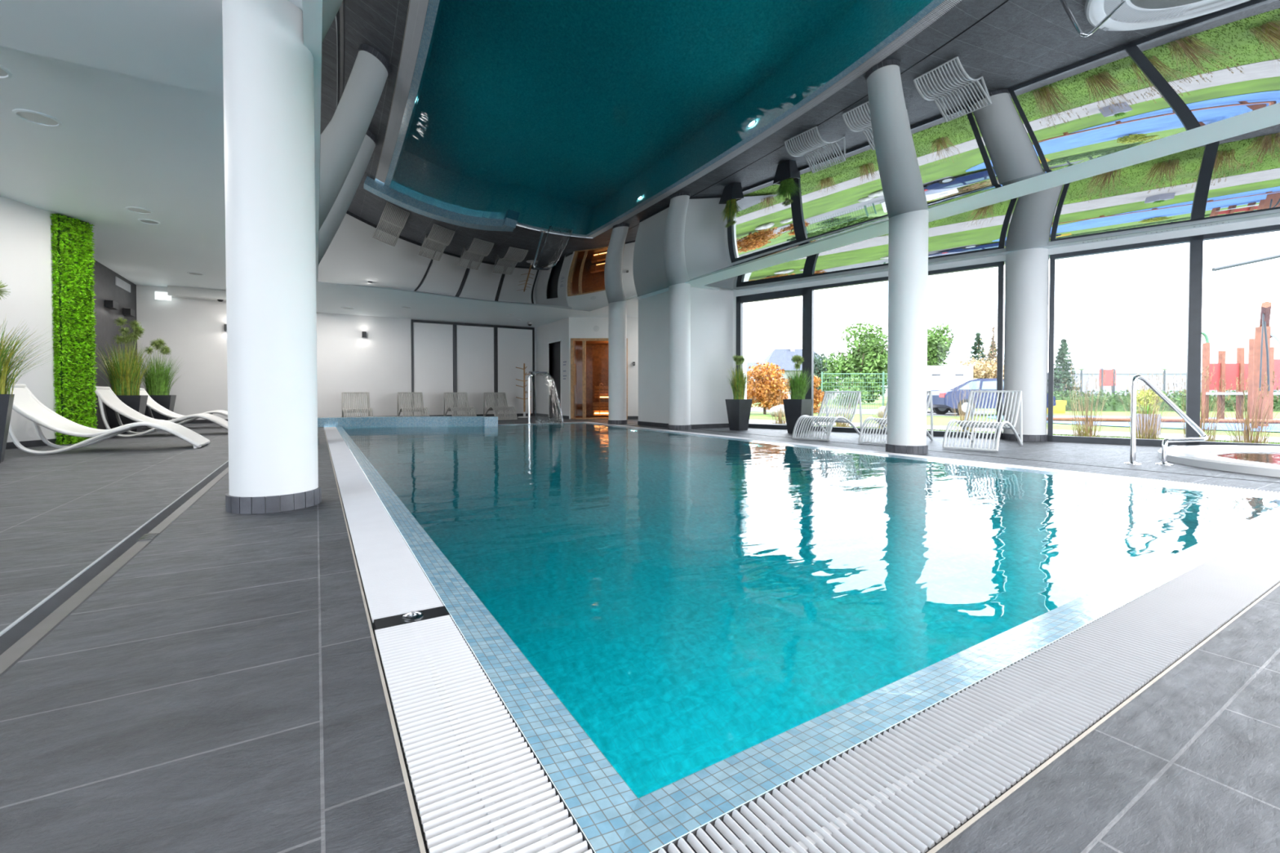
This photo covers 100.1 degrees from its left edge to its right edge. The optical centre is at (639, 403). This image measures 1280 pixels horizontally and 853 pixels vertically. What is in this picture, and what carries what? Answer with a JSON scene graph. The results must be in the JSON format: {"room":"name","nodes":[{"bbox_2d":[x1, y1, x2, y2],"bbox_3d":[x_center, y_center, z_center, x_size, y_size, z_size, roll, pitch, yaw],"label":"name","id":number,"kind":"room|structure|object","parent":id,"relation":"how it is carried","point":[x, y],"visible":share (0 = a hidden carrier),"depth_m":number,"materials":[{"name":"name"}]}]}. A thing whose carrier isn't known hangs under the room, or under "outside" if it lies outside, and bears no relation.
{"room":"spa","nodes":[
{"label":"spa","id":0,"kind":"room"},
{"bbox_2d":[0,195,57,442],"bbox_3d":[-8.080,-1.060,3.345,0.250,3.400,9.000,0,1,-2],"label":"wall","id":1,"kind":"structure","parent":0,"point":[26,262],"depth_m":7.09,"materials":[{"name":"paint"}]},
{"bbox_2d":[5,438,57,448],"bbox_3d":[-7.947,0.601,3.148,0.022,0.085,8.540,0,1,-2],"label":"baseboard","id":2,"kind":"structure","parent":1,"relation":"attached to","point":[35,442],"depth_m":7.08,"materials":[{"name":"tile"}]},
{"bbox_2d":[49,213,97,444],"bbox_3d":[-8.049,-1.029,7.633,0.182,3.208,0.569,0,1,-1],"label":"wall panel","id":3,"kind":"object","parent":1,"relation":"attached to","point":[72,243],"visible":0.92,"depth_m":7.57,"materials":[{"name":"green plant"}]},
{"bbox_2d":[91,258,137,429],"bbox_3d":[-10.273,-1.180,10.012,0.200,3.400,5.200,-1,1,-31],"label":"wall","id":4,"kind":"structure","parent":0,"point":[105,288],"depth_m":10.51,"materials":[{"name":"paint"}]},
{"bbox_2d":[0,0,302,289],"bbox_3d":[-6.638,-2.540,2.193,8.955,0.300,22.700,-1,1,-31],"label":"ceiling","id":5,"kind":"structure","parent":0,"point":[135,88],"depth_m":5.01,"materials":[{"name":"paint"}]},
{"bbox_2d":[12,108,62,127],"bbox_3d":[-5.445,-2.581,4.842,0.300,0.014,0.300,-1,1,-31],"label":"recessed light","id":6,"kind":"object","parent":5,"relation":"in","point":[37,117],"visible":1,"depth_m":4.83,"materials":[{"name":"paint"}]},
{"bbox_2d":[16,111,57,124],"bbox_3d":[-5.445,-2.581,4.842,0.255,0.003,0.255,-1,1,-31],"label":"diffuser","id":7,"kind":"object","parent":6,"relation":"attached to","point":[37,117],"depth_m":4.84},
{"bbox_2d":[136,284,536,419],"bbox_3d":[-7.498,-1.267,14.844,9.950,3.400,0.200,-1,1,-31],"label":"wall","id":8,"kind":"structure","parent":0,"point":[379,364],"depth_m":14.15,"materials":[{"name":"paint"}]},
{"bbox_2d":[167,285,226,301],"bbox_3d":[-9.722,-2.628,13.183,2.850,0.220,0.300,-1,1,-31],"label":"trim","id":9,"kind":"structure","parent":8,"relation":"attached to","point":[172,291],"depth_m":12.61,"materials":[{"name":"white paint"}]},
{"bbox_2d":[302,0,315,154],"bbox_3d":[-3.275,-2.446,5.339,0.055,0.400,20.600,-1,1,-31],"label":"trim","id":10,"kind":"structure","parent":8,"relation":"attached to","point":[308,6],"depth_m":3.12,"materials":[{"name":"white paint"}]},
{"bbox_2d":[178,413,638,423],"bbox_3d":[-5.780,0.385,15.155,12.456,0.085,3.088,0,1,-12],"label":"baseboard","id":11,"kind":"structure","parent":8,"relation":"attached to","point":[195,421],"depth_m":15.35,"materials":[{"name":"stone"}]},
{"bbox_2d":[411,319,455,415],"bbox_3d":[-6.009,-1.036,15.603,1.200,2.750,0.050,-1,1,-31],"label":"wall panel","id":12,"kind":"object","parent":8,"relation":"attached to","point":[433,360],"visible":0.91,"depth_m":15.59,"materials":[{"name":"white metal"}]},
{"bbox_2d":[454,322,496,414],"bbox_3d":[-4.973,-1.047,16.229,1.220,2.750,0.050,-1,1,-31],"label":"wall panel","id":13,"kind":"object","parent":8,"relation":"attached to","point":[475,347],"visible":0.79,"depth_m":16.22,"materials":[{"name":"white metal"}]},
{"bbox_2d":[495,324,534,413],"bbox_3d":[-3.921,-1.059,16.866,1.240,2.750,0.050,-1,1,-31],"label":"wall panel","id":14,"kind":"object","parent":8,"relation":"attached to","point":[515,346],"visible":0.84,"depth_m":16.85,"materials":[{"name":"white metal"}]},
{"bbox_2d":[536,317,575,417],"bbox_3d":[-2.575,-1.066,16.166,0.180,2.950,2.640,-1,1,-31],"label":"wall","id":15,"kind":"structure","parent":0,"point":[542,331],"depth_m":16.34,"materials":[{"name":"paint"}]},
{"bbox_2d":[548,339,561,417],"bbox_3d":[-2.477,-0.727,15.962,0.150,2.280,0.980,-1,1,-31],"label":"door","id":16,"kind":"structure","parent":15,"relation":"in","point":[556,359],"depth_m":16.14,"materials":[{"name":"black metal"}]},
{"bbox_2d":[570,317,638,416],"bbox_3d":[-0.653,-1.046,15.056,2.570,2.950,0.150,0,1,0],"label":"wall","id":17,"kind":"structure","parent":0,"point":[633,322],"depth_m":14.97,"materials":[{"name":"white paint"}]},
{"bbox_2d":[0,416,1279,852],"bbox_3d":[-1.299,0.598,5.654,21.616,0.001,23.000,-1,1,-31],"label":"floor","id":18,"kind":"structure","parent":0,"point":[222,691],"depth_m":1.21,"materials":[{"name":"tile"}]},
{"bbox_2d":[0,281,61,462],"bbox_3d":[-6.682,-0.337,5.421,1.227,1.878,1.265,1,1,39],"label":"potted grass","id":19,"kind":"object","parent":18,"relation":"on","point":[6,400],"depth_m":5.46,"materials":[{"name":"plant"}]},
{"bbox_2d":[0,394,14,462],"bbox_3d":[-6.699,0.253,5.421,0.460,0.700,0.460,1,1,45],"label":"planter","id":20,"kind":"object","parent":19,"relation":"on","point":[6,400],"depth_m":5.42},
{"bbox_2d":[5,383,210,454],"bbox_3d":[-6.646,0.166,6.760,1.828,0.827,0.757,-1,1,-31],"label":"lounger","id":21,"kind":"object","parent":18,"relation":"on","point":[25,403],"visible":0.94,"depth_m":6.53,"materials":[{"name":"white plastic"}]},
{"bbox_2d":[0,460,228,677],"bbox_3d":[-3.476,0.636,4.338,0.125,0.032,23.000,-1,1,-31],"label":"channel","id":22,"kind":"object","parent":18,"relation":"in","point":[20,637],"visible":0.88,"depth_m":2.01,"materials":[{"name":"metal"}]},
{"bbox_2d":[137,533,159,541],"bbox_3d":[-2.491,0.676,2.716,0.055,0.010,0.124,-1,1,-31],"label":"grille","id":23,"kind":"object","parent":22,"relation":"attached to","point":[141,537],"depth_m":2.71,"materials":[{"name":"metal"}]},
{"bbox_2d":[94,316,155,433],"bbox_3d":[-9.300,-0.527,9.694,0.952,2.105,0.965,0,1,22],"label":"potted grass","id":24,"kind":"object","parent":18,"relation":"on","point":[125,379],"depth_m":9.59,"materials":[{"name":"plant"}]},
{"bbox_2d":[104,395,147,433],"bbox_3d":[-9.294,0.186,9.694,0.500,0.680,0.500,-1,1,-31],"label":"planter","id":25,"kind":"object","parent":24,"relation":"on","point":[138,403],"depth_m":9.55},
{"bbox_2d":[136,338,183,426],"bbox_3d":[-10.459,-0.475,11.656,0.948,1.931,0.998,0,1,3],"label":"potted grass","id":26,"kind":"object","parent":18,"relation":"on","point":[158,386],"depth_m":11.54,"materials":[{"name":"plant"}]},
{"bbox_2d":[144,395,176,426],"bbox_3d":[-10.484,0.150,11.662,0.520,0.680,0.520,-1,1,-31],"label":"planter","id":27,"kind":"object","parent":26,"relation":"on","point":[167,402],"depth_m":11.53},
{"bbox_2d":[93,386,227,437],"bbox_3d":[-8.042,0.122,9.222,1.828,0.827,0.757,-1,1,-31],"label":"lounger","id":28,"kind":"object","parent":18,"relation":"on","point":[106,395],"visible":0.8,"depth_m":8.93,"materials":[{"name":"white plastic"}]},
{"bbox_2d":[139,387,227,428],"bbox_3d":[-9.232,0.087,11.132,1.828,0.827,0.757,-1,1,-31],"label":"lounger","id":29,"kind":"object","parent":18,"relation":"on","point":[152,404],"visible":0.41,"depth_m":10.92,"materials":[{"name":"white plastic"}]},
{"bbox_2d":[222,0,321,514],"bbox_3d":[-2.299,-0.895,3.351,0.498,3.070,0.498,-1,1,-31],"label":"column","id":30,"kind":"structure","parent":18,"relation":"on","point":[268,67],"depth_m":3.16,"materials":[{"name":"white paint"}]},
{"bbox_2d":[341,391,373,417],"bbox_3d":[-6.889,0.089,13.040,0.616,0.747,1.174,-1,1,-31],"label":"lounger","id":31,"kind":"object","parent":18,"relation":"on","point":[366,409],"visible":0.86,"depth_m":13.26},
{"bbox_2d":[397,392,429,416],"bbox_3d":[-5.803,0.077,13.697,0.616,0.747,1.174,-1,1,-31],"label":"lounger","id":32,"kind":"object","parent":18,"relation":"on","point":[400,395],"visible":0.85,"depth_m":13.90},
{"bbox_2d":[443,392,476,416],"bbox_3d":[-4.810,0.066,14.297,0.616,0.747,1.174,-1,1,-31],"label":"lounger","id":33,"kind":"object","parent":18,"relation":"on","point":[465,409],"visible":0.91,"depth_m":14.50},
{"bbox_2d":[483,392,517,420],"bbox_3d":[-3.886,0.056,14.856,0.616,0.747,1.174,-1,1,-31],"label":"lounger","id":34,"kind":"object","parent":18,"relation":"on","point":[495,408],"visible":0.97,"depth_m":14.94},
{"bbox_2d":[570,337,627,419],"bbox_3d":[-1.137,-0.763,15.981,1.830,2.370,2.118,0,1,0],"label":"sauna","id":35,"kind":"object","parent":18,"relation":"on","point":[589,373],"visible":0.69,"depth_m":16.96,"materials":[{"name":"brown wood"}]},
{"bbox_2d":[608,301,627,424],"bbox_3d":[-0.525,-0.956,12.545,0.460,2.860,0.460,-1,1,-31],"label":"column","id":36,"kind":"structure","parent":18,"relation":"on","point":[617,311],"depth_m":12.37,"materials":[{"name":"white paint"}]},
{"bbox_2d":[667,283,691,430],"bbox_3d":[0.782,-0.920,10.578,0.460,2.860,0.460,-1,1,-31],"label":"column","id":37,"kind":"structure","parent":18,"relation":"on","point":[679,295],"depth_m":10.39,"materials":[{"name":"white paint"}]},
{"bbox_2d":[724,355,752,431],"bbox_3d":[1.925,-0.229,10.439,0.550,1.482,0.561,1,1,36],"label":"potted grass","id":38,"kind":"object","parent":18,"relation":"on","point":[739,408],"depth_m":10.36,"materials":[{"name":"plant"}]},
{"bbox_2d":[782,354,813,433],"bbox_3d":[2.853,-0.184,9.638,0.654,1.422,0.658,1,1,34],"label":"potted grass","id":39,"kind":"object","parent":18,"relation":"on","point":[797,406],"depth_m":9.54,"materials":[{"name":"plant"}]},
{"bbox_2d":[338,422,1279,500],"bbox_3d":[-1.102,1.819,7.605,5.131,2.488,12.502,-1,1,-31],"label":"basin","id":40,"kind":"object","parent":18,"relation":"in","point":[575,423],"visible":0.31,"depth_m":5.25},
{"bbox_2d":[317,416,497,429],"bbox_3d":[-5.157,0.688,11.997,3.888,0.792,0.719,0,1,-9],"label":"wall","id":41,"kind":"structure","parent":40,"relation":"on","point":[380,420],"depth_m":11.98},
{"bbox_2d":[323,426,1279,852],"bbox_3d":[-0.895,0.573,7.300,5.750,0.011,13.000,-1,1,-31],"label":"trim","id":42,"kind":"structure","parent":41,"relation":"attached to","point":[955,833],"depth_m":1.10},
{"bbox_2d":[324,431,1279,852],"bbox_3d":[-0.893,0.594,7.302,5.744,0.050,13.000,-1,1,-31],"label":"trim","id":43,"kind":"structure","parent":41,"relation":"attached to","point":[713,823],"depth_m":1.03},
{"bbox_2d":[324,426,443,622],"bbox_3d":[-3.654,0.587,6.533,0.212,0.016,11.282,-1,1,-31],"label":"overflow grating","id":44,"kind":"object","parent":43,"relation":"on","point":[394,583],"visible":0.99,"depth_m":2.38,"materials":[{"name":"white plastic"}]},
{"bbox_2d":[374,614,592,852],"bbox_3d":[-0.332,0.685,1.041,0.212,0.016,1.403,-1,1,-31],"label":"overflow grating","id":45,"kind":"object","parent":43,"relation":"on","point":[478,787],"visible":1,"depth_m":1.04,"materials":[{"name":"white plastic"}]},
{"bbox_2d":[373,605,449,630],"bbox_3d":[-0.710,0.668,1.672,0.210,0.019,0.079,-1,1,-31],"label":"overflow cover","id":46,"kind":"object","parent":45,"relation":"in","point":[382,623],"visible":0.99,"depth_m":1.66,"materials":[{"name":"black metal"}]},
{"bbox_2d":[336,422,1279,852],"bbox_3d":[-0.997,0.586,7.320,5.464,0.040,12.940,-1,1,-31],"label":"overflow edge","id":47,"kind":"object","parent":43,"relation":"on","point":[610,815],"visible":0.93,"depth_m":1.22,"materials":[{"name":"tile"}]},
{"bbox_2d":[583,422,1279,495],"bbox_3d":[1.651,0.552,8.434,0.210,0.016,11.782,-1,1,-31],"label":"overflow grating","id":48,"kind":"object","parent":43,"relation":"on","point":[1134,478],"visible":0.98,"depth_m":5.17,"materials":[{"name":"white plastic"}]},
{"bbox_2d":[657,524,1279,852],"bbox_3d":[2.301,0.667,2.072,5.270,0.016,0.208,-1,1,-31],"label":"overflow grating","id":49,"kind":"object","parent":43,"relation":"on","point":[915,783],"visible":1,"depth_m":1.10,"materials":[{"name":"white plastic"}]},
{"bbox_2d":[342,422,1279,852],"bbox_3d":[-1.080,1.791,7.585,5.145,2.430,12.478,-1,1,-31],"label":"pool water","id":50,"kind":"object","parent":40,"relation":"on","point":[692,603],"visible":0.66,"depth_m":2.37,"materials":[{"name":"liquid"}]},
{"bbox_2d":[530,372,564,425],"bbox_3d":[-2.140,-0.125,12.516,0.716,1.224,0.564,-1,1,-31],"label":"waterfall","id":51,"kind":"object","parent":50,"relation":"on","point":[541,374],"visible":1,"depth_m":12.59,"materials":[{"name":"clear liquid"}]},
{"bbox_2d":[791,391,862,440],"bbox_3d":[2.995,0.170,8.533,1.174,0.747,0.616,-1,1,-44],"label":"lounger","id":52,"kind":"object","parent":18,"relation":"on","point":[826,419],"visible":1,"depth_m":8.53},
{"bbox_2d":[857,391,933,444],"bbox_3d":[3.742,0.183,7.804,1.174,0.747,0.616,-1,1,-43],"label":"lounger","id":53,"kind":"object","parent":18,"relation":"on","point":[882,421],"visible":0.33,"depth_m":7.66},
{"bbox_2d":[885,209,928,454],"bbox_3d":[3.214,-0.846,6.440,0.460,2.860,0.460,-1,1,-31],"label":"column","id":54,"kind":"structure","parent":18,"relation":"on","point":[908,246],"depth_m":6.26,"materials":[{"name":"white paint"}]},
{"bbox_2d":[603,420,1279,483],"bbox_3d":[3.846,0.613,6.194,0.040,0.051,18.600,-1,1,-31],"label":"drain","id":55,"kind":"object","parent":18,"relation":"in","point":[603,420],"visible":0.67,"depth_m":5.42,"materials":[{"name":"black metal"}]},
{"bbox_2d":[942,390,1022,452],"bbox_3d":[4.526,0.197,7.052,1.174,0.747,0.616,-1,1,-42],"label":"lounger","id":56,"kind":"object","parent":18,"relation":"on","point":[964,424],"visible":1,"depth_m":7.06,"materials":[{"name":"plastic"}]},
{"bbox_2d":[1001,248,1048,441],"bbox_3d":[5.885,-0.877,8.175,0.574,2.860,0.574,-1,1,-31],"label":"column","id":57,"kind":"structure","parent":18,"relation":"on","point":[1026,270],"depth_m":7.95,"materials":[{"name":"white paint"}]},
{"bbox_2d":[1123,374,1208,465],"bbox_3d":[5.345,0.155,5.369,0.943,0.896,0.212,0,1,-6],"label":"rail","id":58,"kind":"object","parent":18,"relation":"on","point":[1134,381],"visible":1,"depth_m":5.36,"materials":[{"name":"metal"}]},
{"bbox_2d":[1157,444,1279,477],"bbox_3d":[6.972,0.955,4.876,3.260,0.875,3.260,-1,1,-31],"label":"whirlpool","id":59,"kind":"object","parent":18,"relation":"in","point":[1264,460],"visible":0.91,"depth_m":5.47,"materials":[{"name":"white plastic"}]},
{"bbox_2d":[1180,447,1279,464],"bbox_3d":[6.972,0.967,4.877,2.900,0.850,2.900,-1,1,-31],"label":"tub","id":60,"kind":"object","parent":59,"relation":"in","point":[1188,455],"depth_m":5.61,"materials":[{"name":"liquid"}]},
{"bbox_2d":[638,287,733,424],"bbox_3d":[0.963,-0.987,11.785,1.260,2.950,1.800,-1,1,-31],"label":"wall","id":61,"kind":"structure","parent":0,"point":[711,310],"depth_m":11.21,"materials":[{"name":"white paint"}]},
{"bbox_2d":[637,421,728,428],"bbox_3d":[0.961,0.445,11.802,1.272,0.085,1.812,-1,1,-31],"label":"baseboard","id":62,"kind":"structure","parent":61,"relation":"attached to","point":[639,423],"depth_m":11.22,"materials":[{"name":"stone"}]},
{"bbox_2d":[724,399,752,431],"bbox_3d":[1.928,0.212,10.462,0.370,0.600,0.370,-1,1,-37],"label":"planter","id":63,"kind":"object","parent":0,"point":[738,411],"depth_m":10.35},
{"bbox_2d":[742,306,746,399],"bbox_3d":[1.237,-1.036,14.463,2.100,2.950,2.500,-1,1,-31],"label":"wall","id":64,"kind":"structure","parent":0,"point":[744,309],"depth_m":13.89,"materials":[{"name":"paint"}]},
{"bbox_2d":[782,399,813,433],"bbox_3d":[2.841,0.221,9.647,0.380,0.610,0.380,-1,1,-43],"label":"planter","id":65,"kind":"object","parent":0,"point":[794,409],"depth_m":9.54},
{"bbox_2d":[315,102,1279,327],"bbox_3d":[2.565,-2.360,8.288,12.990,0.120,21.600,-1,1,-31],"label":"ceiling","id":66,"kind":"structure","parent":0,"point":[330,297],"depth_m":8.43,"materials":[{"name":"paint"}]},
{"bbox_2d":[314,0,322,281],"bbox_3d":[-3.167,-2.252,5.256,0.040,0.026,11.580,-1,1,-31],"label":"trim","id":67,"kind":"structure","parent":66,"relation":"attached to","point":[317,3],"depth_m":3.94,"materials":[{"name":"white paint"}]},
{"bbox_2d":[317,0,1279,311],"bbox_3d":[-0.734,-2.097,7.120,6.050,0.364,12.235,-1,1,-31],"label":"ceiling","id":68,"kind":"structure","parent":66,"relation":"attached to","point":[584,155],"depth_m":3.78,"materials":[{"name":"paint"}]},
{"bbox_2d":[704,124,1279,289],"bbox_3d":[6.468,-2.179,6.765,4.950,0.186,11.950,-1,1,-31],"label":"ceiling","id":69,"kind":"structure","parent":66,"relation":"attached to","point":[1238,176],"depth_m":6.01,"materials":[{"name":"paint"}]},
{"bbox_2d":[733,216,1279,297],"bbox_3d":[7.674,-2.402,6.759,15.300,0.440,0.320,1,1,40],"label":"wall","id":70,"kind":"structure","parent":0,"point":[1275,220],"depth_m":7.71,"materials":[{"name":"white paint"}]},
{"bbox_2d":[733,296,736,399],"bbox_3d":[2.056,-0.886,11.449,0.100,2.760,0.200,1,1,40],"label":"trim","id":71,"kind":"structure","parent":70,"relation":"attached to","point":[734,298],"depth_m":11.35,"materials":[{"name":"white paint"}]},
{"bbox_2d":[735,287,807,429],"bbox_3d":[2.658,-0.876,10.879,1.555,2.760,0.100,1,1,40],"label":"window","id":72,"kind":"structure","parent":70,"relation":"in","point":[797,292],"depth_m":10.82,"materials":[{"name":"black metal"}]},
{"bbox_2d":[806,261,1004,439],"bbox_3d":[4.458,-0.849,9.368,3.145,2.760,0.100,1,1,40],"label":"window","id":73,"kind":"structure","parent":70,"relation":"in","point":[810,351],"depth_m":8.93,"materials":[{"name":"black metal"}]},
{"bbox_2d":[1047,235,1196,446],"bbox_3d":[6.680,-0.815,7.505,1.515,2.760,0.100,1,1,40],"label":"window","id":74,"kind":"structure","parent":70,"relation":"in","point":[1192,240],"depth_m":7.32,"materials":[{"name":"black metal"}]},
{"bbox_2d":[1192,224,1279,445],"bbox_3d":[8.606,-0.786,5.888,3.515,2.760,0.100,1,1,40],"label":"window","id":75,"kind":"structure","parent":70,"relation":"in","point":[1200,238],"depth_m":6.95,"materials":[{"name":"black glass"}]},
{"label":"outside","id":76,"kind":"structure","parent":0,"visible":0},
{"bbox_2d":[749,395,1279,444],"bbox_3d":[70.291,-1.411,123.965,336.192,0.001,348.849,-1,1,-31],"label":"ground","id":77,"kind":"structure","parent":76,"point":[938,420],"depth_m":18.82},
{"bbox_2d":[746,360,791,413],"bbox_3d":[5.090,-0.652,22.035,2.184,2.161,2.987,-1,1,-31],"label":"shrub","id":78,"kind":"object","parent":77,"relation":"on","point":[766,386],"visible":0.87,"depth_m":21.47,"materials":[{"name":"orange plant"}]},
{"bbox_2d":[746,344,835,399],"bbox_3d":[21.467,-4.728,80.389,14.000,8.200,8.200,0,1,0],"label":"house","id":79,"kind":"structure","parent":77,"relation":"on","point":[781,357],"depth_m":78.34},
{"bbox_2d":[813,375,825,413],"bbox_3d":[7.422,-0.428,23.365,1.247,1.743,1.206,-1,1,-31],"label":"shrub","id":80,"kind":"object","parent":77,"relation":"on","point":[818,397],"visible":0.41,"depth_m":23.09,"materials":[{"name":"orange plant"}]},
{"bbox_2d":[813,351,838,403],"bbox_3d":[17.075,-2.495,50.165,3.984,4.832,3.713,-1,1,-31],"label":"leafy tree","id":81,"kind":"object","parent":77,"relation":"on","point":[818,369],"visible":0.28,"depth_m":49.44,"materials":[{"name":"green plant"}]},
{"bbox_2d":[832,375,868,408],"bbox_3d":[11.762,-0.653,29.984,1.639,1.880,2.045,0,1,-11],"label":"round shrub","id":82,"kind":"object","parent":77,"relation":"on","point":[852,386],"visible":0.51,"depth_m":29.84,"materials":[{"name":"green plant"}]},
{"bbox_2d":[818,320,888,403],"bbox_3d":[18.768,-3.452,46.032,6.083,6.949,5.601,-1,1,-36],"label":"leafy tree","id":83,"kind":"object","parent":77,"relation":"on","point":[869,357],"visible":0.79,"depth_m":44.78,"materials":[{"name":"green plant"}]},
{"bbox_2d":[751,407,994,416],"bbox_3d":[-21.114,-0.128,51.994,36.966,0.001,89.964,-1,1,-31],"label":"parking lot","id":84,"kind":"structure","parent":77,"relation":"on","point":[948,413],"depth_m":24.56,"materials":[{"name":"asphalt"}]},
{"bbox_2d":[821,371,887,411],"bbox_3d":[10.144,-0.566,25.059,3.373,1.870,0.070,0,1,-2],"label":"wire fence","id":85,"kind":"object","parent":84,"relation":"on","point":[882,378],"visible":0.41,"depth_m":25.06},
{"bbox_2d":[926,365,973,413],"bbox_3d":[13.203,-0.636,23.963,2.400,2.050,1.910,0,1,0],"label":"trailer","id":86,"kind":"object","parent":84,"relation":"on","point":[937,375],"visible":0.26,"depth_m":23.08,"materials":[{"name":"white paint"}]},
{"bbox_2d":[926,378,1056,415],"bbox_3d":[13.546,-0.268,20.999,4.245,1.420,1.810,0,1,0],"label":"car","id":87,"kind":"object","parent":84,"relation":"on","point":[941,404],"visible":0.38,"depth_m":20.28,"materials":[{"name":"blue paint"}]},
{"bbox_2d":[927,323,954,365],"bbox_3d":[25.512,-3.488,46.591,3.464,6.942,2.958,0,1,-15],"label":"leafy tree","id":88,"kind":"object","parent":77,"relation":"on","point":[937,348],"visible":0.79,"depth_m":45.74,"materials":[{"name":"green plant"}]},
{"bbox_2d":[942,382,983,432],"bbox_3d":[6.459,0.077,10.609,0.808,1.104,0.763,-1,1,-31],"label":"ornamental grass","id":89,"kind":"object","parent":77,"relation":"on","point":[960,411],"depth_m":10.65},
{"bbox_2d":[954,356,1004,379],"bbox_3d":[25.313,-1.617,39.371,4.487,3.900,4.140,1,1,36],"label":"shrub","id":90,"kind":"object","parent":77,"relation":"on","point":[980,370],"visible":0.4,"depth_m":38.72,"materials":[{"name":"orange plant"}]},
{"bbox_2d":[968,329,989,363],"bbox_3d":[30.215,-3.345,48.039,3.018,6.600,3.176,-1,1,-31],"label":"conifer","id":91,"kind":"object","parent":77,"relation":"on","point":[978,343],"visible":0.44,"depth_m":47.72,"materials":[{"name":"green plant"}]},
{"bbox_2d":[977,319,1004,377],"bbox_3d":[29.256,-3.479,44.341,2.250,7.000,2.215,-1,1,-31],"label":"bare tree","id":92,"kind":"object","parent":77,"relation":"on","point":[993,355],"visible":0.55,"depth_m":44.33,"materials":[{"name":"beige plant"}]},
{"bbox_2d":[749,419,1279,442],"bbox_3d":[4.878,0.540,14.916,40.357,0.001,114.117,-1,1,-31],"label":"garden path","id":93,"kind":"structure","parent":77,"relation":"on","point":[1222,437],"depth_m":11.14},
{"bbox_2d":[1136,404,1160,435],"bbox_3d":[10.192,0.314,10.779,0.380,0.624,0.406,0,1,0],"label":"planter","id":94,"kind":"object","parent":93,"relation":"on","point":[1144,416],"visible":0.44,"depth_m":10.67,"materials":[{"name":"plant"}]},
{"bbox_2d":[1047,338,1083,397],"bbox_3d":[33.328,-2.638,42.111,2.350,5.400,2.458,-1,1,-31],"label":"conifer","id":95,"kind":"object","parent":77,"relation":"on","point":[1060,361],"visible":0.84,"depth_m":41.97,"materials":[{"name":"green plant"}]},
{"bbox_2d":[1053,361,1109,394],"bbox_3d":[36.475,-1.736,44.787,4.000,3.500,3.400,1,1,29],"label":"house","id":96,"kind":"structure","parent":77,"relation":"on","point":[1093,366],"depth_m":43.73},
{"bbox_2d":[1060,363,1115,437],"bbox_3d":[7.107,0.006,8.492,0.728,1.322,0.663,1,1,32],"label":"ornamental grass","id":97,"kind":"object","parent":77,"relation":"on","point":[1085,433],"depth_m":8.47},
{"bbox_2d":[1098,368,1115,396],"bbox_3d":[24.360,-0.758,27.926,0.800,2.150,0.100,0,1,0],"label":"information board","id":98,"kind":"object","parent":77,"relation":"on","point":[1108,375],"visible":0.74,"depth_m":27.88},
{"bbox_2d":[987,415,1279,431],"bbox_3d":[16.824,0.536,14.700,9.622,0.001,12.552,-1,1,-31],"label":"play surface","id":99,"kind":"structure","parent":77,"relation":"on","point":[1220,426],"depth_m":13.97,"materials":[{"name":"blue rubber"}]},
{"bbox_2d":[1128,389,1165,413],"bbox_3d":[17.020,-0.008,18.010,1.332,1.016,0.960,-1,1,-31],"label":"round shrub","id":100,"kind":"object","parent":99,"relation":"on","point":[1150,395],"visible":0.52,"depth_m":17.80,"materials":[{"name":"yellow plant"}]},
{"bbox_2d":[1046,417,1279,428],"bbox_3d":[12.919,0.470,13.062,5.392,0.230,0.100,0,1,18],"label":"edging","id":101,"kind":"object","parent":99,"relation":"on","point":[1055,419],"visible":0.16,"depth_m":13.04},
{"bbox_2d":[1201,338,1279,419],"bbox_3d":[18.928,-0.700,16.400,1.970,2.450,1.420,0,1,0],"label":"fence","id":102,"kind":"object","parent":99,"relation":"on","point":[1227,371],"visible":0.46,"depth_m":17.00,"materials":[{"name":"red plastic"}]},
{"bbox_2d":[1211,253,1279,271],"bbox_3d":[14.648,-1.569,12.174,3.079,4.339,0.098,0,1,4],"label":"pole","id":103,"kind":"object","parent":99,"relation":"on","point":[1275,256],"visible":1,"depth_m":12.19,"materials":[{"name":"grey metal"}]},
{"bbox_2d":[1253,301,1279,426],"bbox_3d":[16.054,-0.937,13.389,2.672,3.033,0.715,0,1,-16],"label":"mast","id":104,"kind":"object","parent":99,"relation":"on","point":[1267,330],"visible":0.94,"depth_m":13.29,"materials":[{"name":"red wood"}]},
{"bbox_2d":[1118,368,1179,439],"bbox_3d":[7.843,0.042,8.260,0.763,1.260,0.728,0,1,12],"label":"ornamental grass","id":105,"kind":"object","parent":77,"relation":"on","point":[1149,431],"depth_m":8.24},
{"bbox_2d":[1047,372,1279,397],"bbox_3d":[42.171,-1.234,42.721,24.463,2.570,0.600,0,1,2],"label":"fence","id":106,"kind":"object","parent":77,"relation":"on","point":[1122,382],"depth_m":42.62,"materials":[{"name":"grey plastic"}]},
{"bbox_2d":[1047,389,1279,411],"bbox_3d":[25.311,-0.130,26.075,14.473,1.305,1.211,0,1,6],"label":"hedge","id":107,"kind":"object","parent":77,"relation":"on","point":[1113,403],"visible":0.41,"depth_m":25.95,"materials":[{"name":"plant"}]},
{"bbox_2d":[1170,364,1237,441],"bbox_3d":[8.312,0.031,7.919,0.682,1.293,0.786,0,1,9],"label":"ornamental grass","id":108,"kind":"object","parent":77,"relation":"on","point":[1213,439],"depth_m":7.86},
{"bbox_2d":[1213,371,1279,444],"bbox_3d":[8.349,0.115,7.354,0.736,1.146,0.760,-1,1,-31],"label":"ornamental grass","id":109,"kind":"object","parent":77,"relation":"on","point":[1247,435],"depth_m":7.30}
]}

